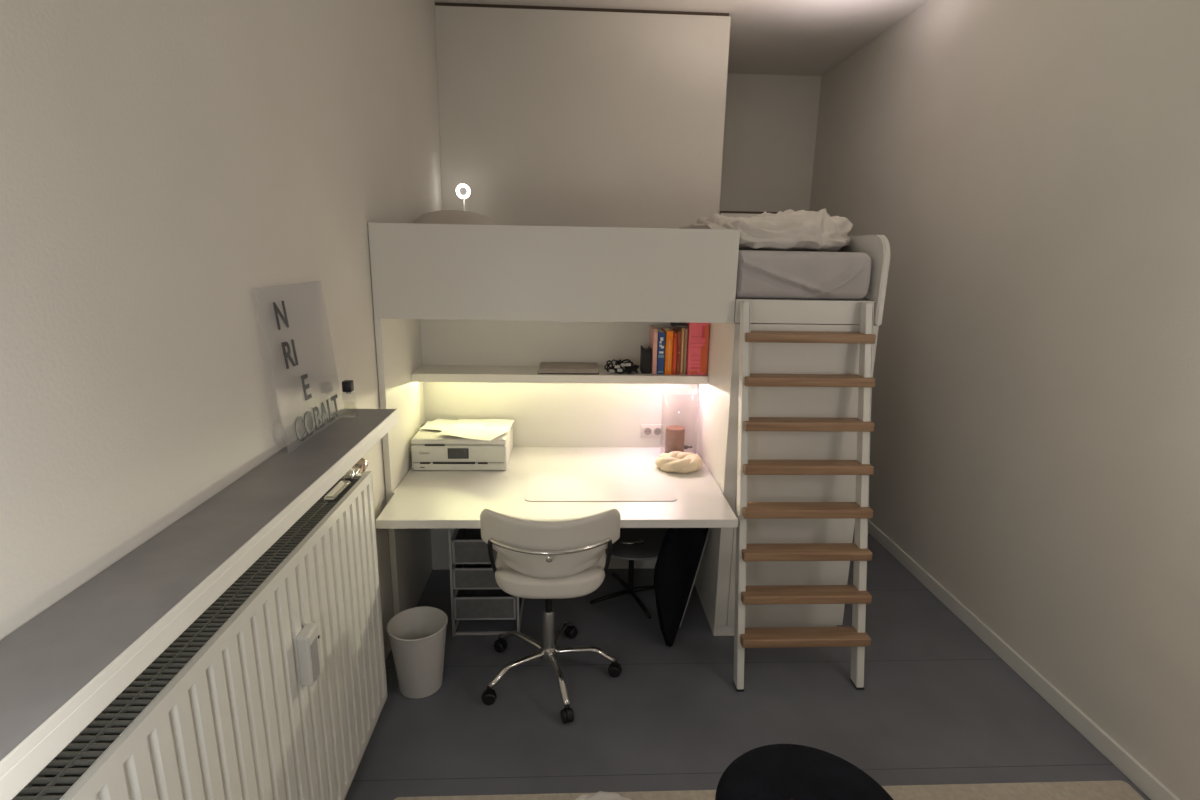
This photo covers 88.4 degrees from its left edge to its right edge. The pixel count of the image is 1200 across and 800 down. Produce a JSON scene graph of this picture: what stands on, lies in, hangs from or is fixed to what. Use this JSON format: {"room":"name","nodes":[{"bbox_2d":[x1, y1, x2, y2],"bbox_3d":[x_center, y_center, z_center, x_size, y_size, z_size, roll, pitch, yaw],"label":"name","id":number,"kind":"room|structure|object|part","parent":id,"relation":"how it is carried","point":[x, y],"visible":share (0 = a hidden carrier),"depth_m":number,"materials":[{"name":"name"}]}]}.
{"room":"bedroom","nodes":[
{"label":"bedroom","id":0,"kind":"room"},
{"bbox_2d":[0,0,442,661],"bbox_3d":[-1.000,-0.264,1.826,0.200,3.200,7.360,0,13,-3],"label":"wall","id":1,"kind":"structure","parent":0,"point":[164,164],"depth_m":1.28,"materials":[{"name":"paint"}]},
{"bbox_2d":[0,409,397,799],"bbox_3d":[-0.764,0.352,0.959,0.195,0.051,2.568,0,13,-3],"label":"windowsill","id":2,"kind":"object","parent":1,"relation":"attached to","point":[59,670],"visible":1,"depth_m":0.99,"materials":[{"name":"grey stone"}]},
{"bbox_2d":[260,281,337,440],"bbox_3d":[-0.876,-0.117,1.839,0.033,0.450,0.463,0,13,-3],"label":"sign","id":3,"kind":"object","parent":2,"relation":"on","point":[276,309],"visible":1,"depth_m":1.80,"materials":[{"name":"plastic"}]},
{"bbox_2d":[341,380,357,415],"bbox_3d":[-0.844,-0.004,2.075,0.044,0.124,0.030,0,13,-3],"label":"perfume bottle","id":4,"kind":"object","parent":2,"relation":"on","point":[347,385],"visible":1,"depth_m":2.05,"materials":[{"name":"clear glass"}]},
{"bbox_2d":[12,458,387,799],"bbox_3d":[-0.803,0.930,1.420,0.166,1.072,1.899,0,13,-3],"label":"radiator","id":5,"kind":"object","parent":1,"relation":"attached to","point":[277,690],"visible":0.87,"depth_m":1.42,"materials":[{"name":"white metal"}]},
{"bbox_3d":[-0.867,0.885,1.346,0.008,0.893,1.782,0,13,-3],"label":"plate","id":6,"kind":"part","parent":5,"relation":"part of","materials":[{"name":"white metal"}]},
{"bbox_3d":[-0.839,0.229,2.160,0.048,0.052,0.048,0,13,-3],"label":"valve knob","id":7,"kind":"part","parent":5,"relation":"part of","materials":[{"name":"silver metal"}]},
{"bbox_2d":[435,5,730,435],"bbox_3d":[-0.148,-0.909,4.644,1.759,3.180,1.260,0,13,-3],"label":"wall","id":8,"kind":"structure","parent":0,"point":[547,117],"depth_m":3.80,"materials":[{"name":"paint"}]},
{"bbox_2d":[435,2,728,15],"bbox_3d":[-0.126,-2.467,4.279,1.749,0.020,1.248,0,13,-3],"label":"trim","id":9,"kind":"structure","parent":8,"relation":"attached to","point":[436,3],"depth_m":3.67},
{"bbox_2d":[434,0,928,75],"bbox_3d":[0.535,-1.907,1.504,3.215,0.200,7.360,0,13,-3],"label":"ceiling","id":10,"kind":"structure","parent":0,"point":[770,37],"depth_m":3.85,"materials":[{"name":"paint"}]},
{"bbox_2d":[345,526,1150,799],"bbox_3d":[0.475,1.400,2.291,3.215,0.200,7.360,0,13,-3],"label":"floor","id":11,"kind":"structure","parent":0,"point":[936,705],"depth_m":2.49,"materials":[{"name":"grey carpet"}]},
{"bbox_2d":[387,606,447,698],"bbox_3d":[-0.751,1.056,2.570,0.241,0.295,0.241,0,13,-3],"label":"waste bin","id":12,"kind":"object","parent":11,"relation":"on","point":[417,635],"visible":1,"depth_m":2.52,"materials":[{"name":"plastic"}]},
{"bbox_2d":[448,528,523,635],"bbox_3d":[-0.546,0.787,3.062,0.317,0.600,0.419,0,13,-3],"label":"drawer unit","id":13,"kind":"object","parent":11,"relation":"on","point":[472,576],"visible":0.59,"depth_m":2.89,"materials":[{"name":"grey metal"}]},
{"bbox_3d":[-0.543,0.659,3.029,0.286,0.120,0.371,0,13,-3],"label":"drawer","id":14,"kind":"part","parent":13,"relation":"part of","materials":[{"name":"grey metal"}]},
{"bbox_2d":[454,528,496,561],"bbox_3d":[-0.543,0.660,3.030,0.279,0.111,0.365,0,13,-3],"label":"basket","id":15,"kind":"object","parent":13,"relation":"in","point":[469,546],"depth_m":2.85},
{"bbox_2d":[455,564,498,587],"bbox_3d":[-0.545,0.787,3.053,0.279,0.097,0.379,0,13,-3],"label":"basket","id":16,"kind":"object","parent":13,"relation":"in","point":[466,575],"depth_m":2.87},
{"bbox_3d":[-0.545,0.786,3.052,0.286,0.106,0.385,0,13,-3],"label":"drawer","id":17,"kind":"part","parent":13,"relation":"part of","materials":[{"name":"grey metal"}]},
{"bbox_3d":[-0.548,0.932,3.083,0.286,0.117,0.393,0,13,-3],"label":"drawer","id":18,"kind":"part","parent":13,"relation":"part of","materials":[{"name":"grey metal"}]},
{"bbox_2d":[456,589,516,617],"bbox_3d":[-0.548,0.934,3.083,0.279,0.108,0.387,0,13,-3],"label":"basket","id":19,"kind":"object","parent":13,"relation":"in","point":[475,603],"depth_m":2.90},
{"bbox_2d":[480,508,621,723],"bbox_3d":[-0.205,0.792,2.556,0.606,0.835,0.578,-4,14,-19],"label":"office chair","id":20,"kind":"object","parent":11,"relation":"on","point":[547,559],"visible":1,"depth_m":2.35,"materials":[{"name":"silver metal"}]},
{"bbox_3d":[-0.346,1.114,2.562,0.263,0.074,0.031,-9,17,-36],"label":"leg","id":21,"kind":"part","parent":20,"relation":"part of","materials":[{"name":"silver metal"}]},
{"bbox_3d":[-0.350,1.071,2.742,0.263,0.074,0.031,10,16,34],"label":"leg","id":22,"kind":"part","parent":20,"relation":"part of","materials":[{"name":"silver metal"}]},
{"bbox_3d":[-0.185,0.580,2.251,0.026,0.026,0.010,0,13,-3],"label":"rail knob","id":23,"kind":"part","parent":20,"relation":"part of","materials":[{"name":"silver metal"}]},
{"bbox_3d":[-0.188,0.547,2.306,0.463,0.021,0.113,0,13,-3],"label":"rail","id":24,"kind":"part","parent":20,"relation":"part of","materials":[{"name":"silver metal"}]},
{"bbox_3d":[-0.203,0.682,2.567,0.459,0.112,0.444,0,13,-3],"label":"seat","id":25,"kind":"part","parent":20,"relation":"part of","materials":[{"name":"white plastic"}]},
{"bbox_3d":[-0.190,0.546,2.361,0.552,0.270,0.181,0,13,-3],"label":"backrest","id":26,"kind":"part","parent":20,"relation":"part of","materials":[{"name":"white plastic"}]},
{"bbox_3d":[-0.168,1.129,2.510,0.031,0.074,0.263,-4,14,-19],"label":"leg","id":27,"kind":"part","parent":20,"relation":"part of","materials":[{"name":"silver metal"}]},
{"bbox_3d":[-0.174,1.060,2.802,0.031,0.074,0.263,5,14,16],"label":"leg","id":28,"kind":"part","parent":20,"relation":"part of","materials":[{"name":"silver metal"}]},
{"bbox_3d":[-0.062,1.096,2.658,0.263,0.074,0.031,1,13,-1],"label":"leg","id":29,"kind":"part","parent":20,"relation":"part of","materials":[{"name":"silver metal"}]},
{"bbox_2d":[590,528,667,618],"bbox_3d":[0.167,0.858,3.229,0.486,0.404,0.497,0,13,-3],"label":"chair","id":30,"kind":"object","parent":11,"relation":"on","point":[633,544],"visible":0.41,"depth_m":3.12,"materials":[{"name":"black plastic"}]},
{"bbox_3d":[0.056,1.034,3.256,0.232,0.044,0.023,-5,14,-22],"label":"leg","id":31,"kind":"part","parent":30,"relation":"part of","materials":[{"name":"black plastic"}]},
{"bbox_3d":[0.119,1.000,3.402,0.023,0.044,0.232,-5,14,-22],"label":"leg","id":32,"kind":"part","parent":30,"relation":"part of","materials":[{"name":"black plastic"}]},
{"bbox_3d":[0.166,0.870,3.262,0.028,0.330,0.028,0,13,-3],"label":"post","id":33,"kind":"part","parent":30,"relation":"part of","materials":[{"name":"black plastic"}]},
{"bbox_3d":[0.157,0.704,3.050,0.124,0.022,0.044,-4,14,-21],"label":"handle","id":34,"kind":"part","parent":30,"relation":"part of","materials":[{"name":"silver metal"}]},
{"bbox_3d":[0.170,0.701,3.186,0.480,0.042,0.480,0,13,-3],"label":"seat","id":35,"kind":"part","parent":30,"relation":"part of","materials":[{"name":"black plastic"}]},
{"bbox_3d":[0.207,1.051,3.196,0.023,0.044,0.232,-5,14,-22],"label":"leg","id":36,"kind":"part","parent":30,"relation":"part of","materials":[{"name":"black plastic"}]},
{"bbox_3d":[0.269,1.017,3.342,0.232,0.044,0.023,-5,14,-22],"label":"leg","id":37,"kind":"part","parent":30,"relation":"part of","materials":[{"name":"black plastic"}]},
{"bbox_2d":[368,211,890,615],"bbox_3d":[0.091,-0.037,3.424,2.128,2.058,1.533,0,13,-3],"label":"bed","id":38,"kind":"object","parent":11,"relation":"on","point":[467,317],"visible":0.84,"depth_m":2.63,"materials":[{"name":"white laminate"}]},
{"bbox_3d":[-0.946,0.317,3.051,0.027,1.504,0.685,0,13,-3],"label":"panel","id":39,"kind":"part","parent":38,"relation":"part of","materials":[{"name":"white laminate"}]},
{"bbox_2d":[456,184,470,210],"bbox_3d":[-0.841,-1.190,3.815,0.088,0.275,0.088,0,13,-3],"label":"lamp","id":40,"kind":"object","parent":38,"relation":"on","point":[463,191],"visible":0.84,"depth_m":3.78,"materials":[{"name":"white plastic"}]},
{"bbox_3d":[-0.839,-1.282,3.794,0.039,0.040,0.014,0,13,-3],"label":"plate","id":41,"kind":"part","parent":40,"relation":"part of","materials":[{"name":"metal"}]},
{"bbox_3d":[-0.179,-0.518,2.545,1.499,0.381,0.022,0,13,-3],"label":"panel","id":42,"kind":"part","parent":38,"relation":"part of","materials":[{"name":"white laminate"}]},
{"bbox_2d":[375,447,737,528],"bbox_3d":[-0.188,0.388,2.943,1.473,0.036,0.956,0,13,-3],"label":"desk","id":43,"kind":"object","parent":38,"relation":"attached to","point":[424,499],"visible":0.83,"depth_m":2.70,"materials":[{"name":"white laminate"}]},
{"bbox_2d":[411,421,512,469],"bbox_3d":[-0.690,0.228,3.151,0.458,0.158,0.351,0,13,-3],"label":"printer","id":44,"kind":"object","parent":43,"relation":"on","point":[430,450],"visible":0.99,"depth_m":2.99,"materials":[{"name":"plastic"}]},
{"bbox_2d":[414,463,503,469],"bbox_3d":[-0.683,0.325,3.000,0.434,0.033,0.009,0,13,-3],"label":"paper tray","id":45,"kind":"object","parent":44,"relation":"on","point":[417,466],"depth_m":2.99,"materials":[{"name":"plastic"}]},
{"bbox_3d":[-0.689,0.165,3.140,0.454,0.029,0.335,0,13,-3],"label":"scanner lid","id":46,"kind":"part","parent":44,"relation":"part of","materials":[{"name":"plastic"}]},
{"bbox_2d":[459,419,513,428],"bbox_3d":[-0.608,0.128,3.219,0.297,0.005,0.210,1,13,0],"label":"paper sheet","id":47,"kind":"object","parent":44,"relation":"on","point":[500,423],"visible":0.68,"depth_m":3.26,"materials":[{"name":"white paper"}]},
{"bbox_2d":[420,418,490,430],"bbox_3d":[-0.741,0.131,3.172,0.297,0.005,0.210,4,14,11],"label":"paper sheet","id":48,"kind":"object","parent":47,"relation":"on","point":[438,424],"visible":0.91,"depth_m":3.21,"materials":[{"name":"white paper"}]},
{"bbox_2d":[437,423,509,440],"bbox_3d":[-0.621,0.157,3.050,0.297,0.005,0.210,6,14,19],"label":"paper sheet","id":49,"kind":"object","parent":48,"relation":"on","point":[475,432],"visible":1,"depth_m":3.04,"materials":[{"name":"white paper"}]},
{"bbox_2d":[525,471,676,501],"bbox_3d":[-0.001,0.394,2.846,0.664,0.002,0.372,0,13,-3],"label":"desk mat","id":50,"kind":"object","parent":43,"relation":"on","point":[543,486],"visible":1,"depth_m":2.83,"materials":[{"name":"white plastic"}]},
{"bbox_2d":[655,451,702,473],"bbox_3d":[0.396,0.308,3.092,0.239,0.069,0.189,0,13,-3],"label":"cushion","id":51,"kind":"object","parent":43,"relation":"on","point":[680,462],"visible":1,"depth_m":3.03,"materials":[{"name":"beige fabric"}]},
{"bbox_2d":[660,391,699,453],"bbox_3d":[0.418,0.125,3.249,0.192,0.354,0.192,0,13,-3],"label":"glass vase","id":52,"kind":"object","parent":43,"relation":"on","point":[663,391],"visible":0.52,"depth_m":3.23,"materials":[{"name":"glass"}]},
{"bbox_2d":[664,425,684,452],"bbox_3d":[0.395,0.213,3.259,0.104,0.159,0.104,0,13,-3],"label":"pillar candle","id":53,"kind":"object","parent":52,"relation":"in","point":[675,434],"visible":0.86,"depth_m":3.22,"materials":[{"name":"pink wax"}]},
{"bbox_3d":[-0.210,0.245,3.411,1.476,1.504,0.017,0,13,-3],"label":"panel","id":54,"kind":"part","parent":38,"relation":"part of","materials":[{"name":"white laminate"}]},
{"bbox_2d":[411,365,708,383],"bbox_3d":[-0.197,-0.132,3.189,1.476,0.042,0.240,0,13,-3],"label":"shelf","id":55,"kind":"object","parent":38,"relation":"attached to","point":[419,373],"depth_m":3.09,"materials":[{"name":"white laminate"}]},
{"bbox_2d":[538,370,598,374],"bbox_3d":[-0.162,-0.154,3.180,0.306,0.006,0.205,0,13,-3],"label":"magazine","id":56,"kind":"object","parent":38,"relation":"on","point":[538,370],"visible":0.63,"depth_m":3.08,"materials":[{"name":"grey paper"}]},
{"bbox_2d":[538,366,597,372],"bbox_3d":[-0.163,-0.163,3.180,0.301,0.011,0.204,0,13,-3],"label":"magazine","id":57,"kind":"object","parent":56,"relation":"on","point":[539,371],"visible":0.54,"depth_m":3.08,"materials":[{"name":"grey paper"}]},
{"bbox_2d":[539,362,597,370],"bbox_3d":[-0.160,-0.173,3.181,0.300,0.008,0.199,0,13,-3],"label":"magazine","id":58,"kind":"object","parent":57,"relation":"on","point":[558,366],"visible":1,"depth_m":3.15,"materials":[{"name":"grey paper"}]},
{"bbox_2d":[604,359,638,373],"bbox_3d":[0.111,-0.176,3.151,0.175,0.069,0.112,0,13,-3],"label":"cable","id":59,"kind":"object","parent":38,"relation":"on","point":[628,368],"visible":1,"depth_m":3.12,"materials":[{"name":"black plastic"}]},
{"bbox_2d":[640,346,651,373],"bbox_3d":[0.234,-0.207,3.162,0.048,0.132,0.082,0,13,-3],"label":"box","id":60,"kind":"object","parent":38,"relation":"on","point":[645,356],"visible":1,"depth_m":3.13,"materials":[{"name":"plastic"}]},
{"bbox_2d":[640,424,663,437],"bbox_3d":[0.289,0.172,3.401,0.130,0.077,0.011,0,13,-3],"label":"wall socket","id":61,"kind":"object","parent":38,"relation":"attached to","point":[647,430],"visible":1,"depth_m":3.40,"materials":[{"name":"plastic"}]},
{"bbox_2d":[644,428,651,434],"bbox_3d":[0.263,0.173,3.396,0.041,0.041,0.002,0,13,-3],"label":"outlet","id":62,"kind":"object","parent":61,"relation":"attached to","point":[647,431],"depth_m":3.40,"materials":[{"name":"white plastic"}]},
{"bbox_2d":[654,428,660,434],"bbox_3d":[0.317,0.173,3.398,0.041,0.041,0.002,0,13,-3],"label":"outlet","id":63,"kind":"object","parent":61,"relation":"attached to","point":[657,431],"depth_m":3.40,"materials":[{"name":"white plastic"}]},
{"bbox_2d":[649,325,657,373],"bbox_3d":[0.273,-0.261,3.181,0.022,0.228,0.171,0,13,-3],"label":"book","id":64,"kind":"object","parent":38,"relation":"on","point":[653,332],"visible":0.88,"depth_m":3.12,"materials":[{"name":"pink paper"}]},
{"bbox_2d":[656,329,665,373],"bbox_3d":[0.304,-0.252,3.180,0.036,0.213,0.161,0,13,-3],"label":"book","id":65,"kind":"object","parent":38,"relation":"on","point":[661,334],"visible":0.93,"depth_m":3.10,"materials":[{"name":"blue paper"}]},
{"bbox_2d":[662,327,672,374],"bbox_3d":[0.343,-0.255,3.181,0.035,0.220,0.171,0,13,-3],"label":"book","id":66,"kind":"object","parent":38,"relation":"on","point":[669,333],"visible":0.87,"depth_m":3.10,"materials":[{"name":"orange paper"}]},
{"bbox_2d":[668,340,669,369],"bbox_3d":[0.347,-0.225,3.101,0.005,0.154,0.002,0,13,-3],"label":"print","id":67,"kind":"object","parent":66,"relation":"attached to","point":[668,340],"depth_m":3.10},
{"bbox_2d":[671,329,676,373],"bbox_3d":[0.372,-0.250,3.183,0.020,0.210,0.161,0,13,-3],"label":"book","id":68,"kind":"object","parent":38,"relation":"on","point":[674,352],"visible":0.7,"depth_m":3.11,"materials":[{"name":"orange paper"}]},
{"bbox_2d":[673,328,680,373],"bbox_3d":[0.393,-0.254,3.183,0.017,0.218,0.161,0,13,-3],"label":"book","id":69,"kind":"object","parent":38,"relation":"on","point":[678,331],"visible":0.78,"depth_m":3.11,"materials":[{"name":"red paper"}]},
{"bbox_2d":[677,328,684,374],"bbox_3d":[0.411,-0.263,3.182,0.015,0.236,0.161,0,13,-3],"label":"book","id":70,"kind":"object","parent":38,"relation":"on","point":[682,330],"visible":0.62,"depth_m":3.11,"materials":[{"name":"white paper"}]},
{"bbox_2d":[681,330,683,371],"bbox_3d":[0.413,-0.244,3.105,0.004,0.212,0.002,0,13,-3],"label":"print","id":71,"kind":"object","parent":70,"relation":"attached to","point":[682,331],"depth_m":3.10},
{"bbox_2d":[683,328,688,374],"bbox_3d":[0.428,-0.261,3.183,0.016,0.232,0.161,0,13,-3],"label":"book","id":72,"kind":"object","parent":38,"relation":"on","point":[686,329],"visible":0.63,"depth_m":3.11,"materials":[{"name":"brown paper"}]},
{"bbox_2d":[670,322,688,327],"bbox_3d":[0.404,-0.381,3.138,0.073,0.014,0.122,0,13,-3],"label":"notebook","id":73,"kind":"object","parent":72,"relation":"on","point":[674,324],"visible":1,"depth_m":3.10,"materials":[{"name":"black paper"}]},
{"bbox_2d":[685,330,688,374],"bbox_3d":[0.437,-0.240,3.107,0.005,0.227,0.002,0,13,-3],"label":"print","id":74,"kind":"object","parent":72,"relation":"attached to","point":[686,331],"depth_m":3.10},
{"bbox_2d":[685,322,709,374],"bbox_3d":[0.490,-0.278,3.185,0.101,0.268,0.186,0,13,-3],"label":"book","id":75,"kind":"object","parent":38,"relation":"on","point":[698,333],"visible":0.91,"depth_m":3.10,"materials":[{"name":"red paper"}]},
{"bbox_2d":[700,346,704,372],"bbox_3d":[0.514,-0.204,3.109,0.018,0.134,0.002,0,13,-3],"label":"print","id":76,"kind":"object","parent":75,"relation":"attached to","point":[702,348],"depth_m":3.11},
{"bbox_2d":[702,326,704,337],"bbox_3d":[0.515,-0.339,3.077,0.016,0.062,0.002,0,13,-3],"label":"print","id":77,"kind":"object","parent":75,"relation":"on","point":[703,327],"depth_m":3.08},
{"bbox_2d":[703,325,709,373],"bbox_3d":[0.533,-0.253,3.098,0.018,0.249,0.002,0,13,-3],"label":"print","id":78,"kind":"object","parent":75,"relation":"attached to","point":[706,328],"depth_m":3.09},
{"bbox_2d":[735,250,870,298],"bbox_3d":[0.095,-0.679,3.195,2.051,0.199,1.384,0,13,-3],"label":"mattress","id":79,"kind":"object","parent":38,"relation":"on","point":[760,274],"visible":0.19,"depth_m":2.58,"materials":[{"name":"white fabric"}]},
{"bbox_2d":[414,210,497,224],"bbox_3d":[-0.750,-0.913,3.288,0.410,0.180,0.620,0,13,-3],"label":"pillow","id":80,"kind":"object","parent":79,"relation":"on","point":[441,216],"visible":0.32,"depth_m":3.02,"materials":[{"name":"fabric"}]},
{"bbox_2d":[679,208,852,251],"bbox_3d":[0.766,-0.816,2.962,0.775,0.196,0.796,0,13,-3],"label":"duvet","id":81,"kind":"object","parent":79,"relation":"on","point":[788,230],"visible":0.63,"depth_m":2.66,"materials":[{"name":"white fabric"}]},
{"bbox_3d":[0.868,-0.375,2.627,0.596,0.099,0.022,0,13,-3],"label":"rail","id":82,"kind":"part","parent":38,"relation":"part of","materials":[{"name":"white laminate"}]},
{"bbox_2d":[654,528,709,646],"bbox_3d":[0.390,0.829,2.913,0.349,0.614,0.100,-12,18,-43],"label":"case","id":83,"kind":"object","parent":11,"relation":"on","point":[681,551],"visible":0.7,"depth_m":2.85,"materials":[{"name":"black fabric"}]},
{"bbox_2d":[394,780,1144,799],"bbox_3d":[0.618,1.524,1.330,2.540,0.008,1.622,0,13,-3],"label":"rug","id":84,"kind":"object","parent":11,"relation":"on","point":[1117,789],"visible":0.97,"depth_m":2.11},
{"bbox_2d":[575,791,630,799],"bbox_3d":[0.013,1.327,2.022,0.206,0.032,0.131,0,13,-3],"label":"cloth","id":85,"kind":"object","parent":84,"relation":"on","point":[600,795],"visible":1,"depth_m":2.05,"materials":[{"name":"white fabric"}]},
{"bbox_2d":[715,744,892,799],"bbox_3d":[0.518,1.231,1.568,0.470,0.443,0.470,0,13,-3],"label":"round stool","id":86,"kind":"object","parent":84,"relation":"on","point":[774,771],"visible":1,"depth_m":1.62,"materials":[{"name":"black fabric"}]},
{"bbox_2d":[694,323,878,635],"bbox_3d":[0.855,0.332,3.128,0.624,1.503,0.668,0,13,-3],"label":"storage cabinet","id":87,"kind":"object","parent":11,"relation":"on","point":[717,421],"visible":0.72,"depth_m":2.81,"materials":[{"name":"white laminate"}]},
{"bbox_2d":[733,301,875,691],"bbox_3d":[0.857,0.407,2.603,0.553,1.600,0.372,0,13,-3],"label":"ladder","id":88,"kind":"object","parent":11,"relation":"on","point":[855,637],"visible":1,"depth_m":2.57,"materials":[{"name":"white wood"}]},
{"bbox_3d":[0.597,0.402,2.592,0.030,1.594,0.368,0,13,-3],"label":"rail","id":89,"kind":"part","parent":88,"relation":"part of","materials":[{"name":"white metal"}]},
{"bbox_3d":[1.111,0.406,2.616,0.032,1.594,0.368,0,13,-3],"label":"rail","id":90,"kind":"part","parent":88,"relation":"part of","materials":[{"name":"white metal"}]},
{"bbox_2d":[719,73,821,214],"bbox_3d":[0.347,-1.085,5.376,2.815,3.200,0.200,0,13,-3],"label":"wall","id":91,"kind":"structure","parent":0,"point":[770,125],"depth_m":5.07,"materials":[{"name":"paint"}]},
{"bbox_2d":[809,0,1199,799],"bbox_3d":[2.011,-0.243,1.968,0.200,3.200,7.360,0,13,-3],"label":"wall","id":92,"kind":"structure","parent":0,"point":[1029,170],"depth_m":2.59,"materials":[{"name":"paint"}]},
{"bbox_2d":[868,519,1179,799],"bbox_3d":[1.877,1.273,2.325,0.014,0.080,6.960,0,13,-3],"label":"baseboard","id":93,"kind":"structure","parent":92,"relation":"attached to","point":[1130,767],"depth_m":2.60,"materials":[{"name":"white wood"}]}
]}

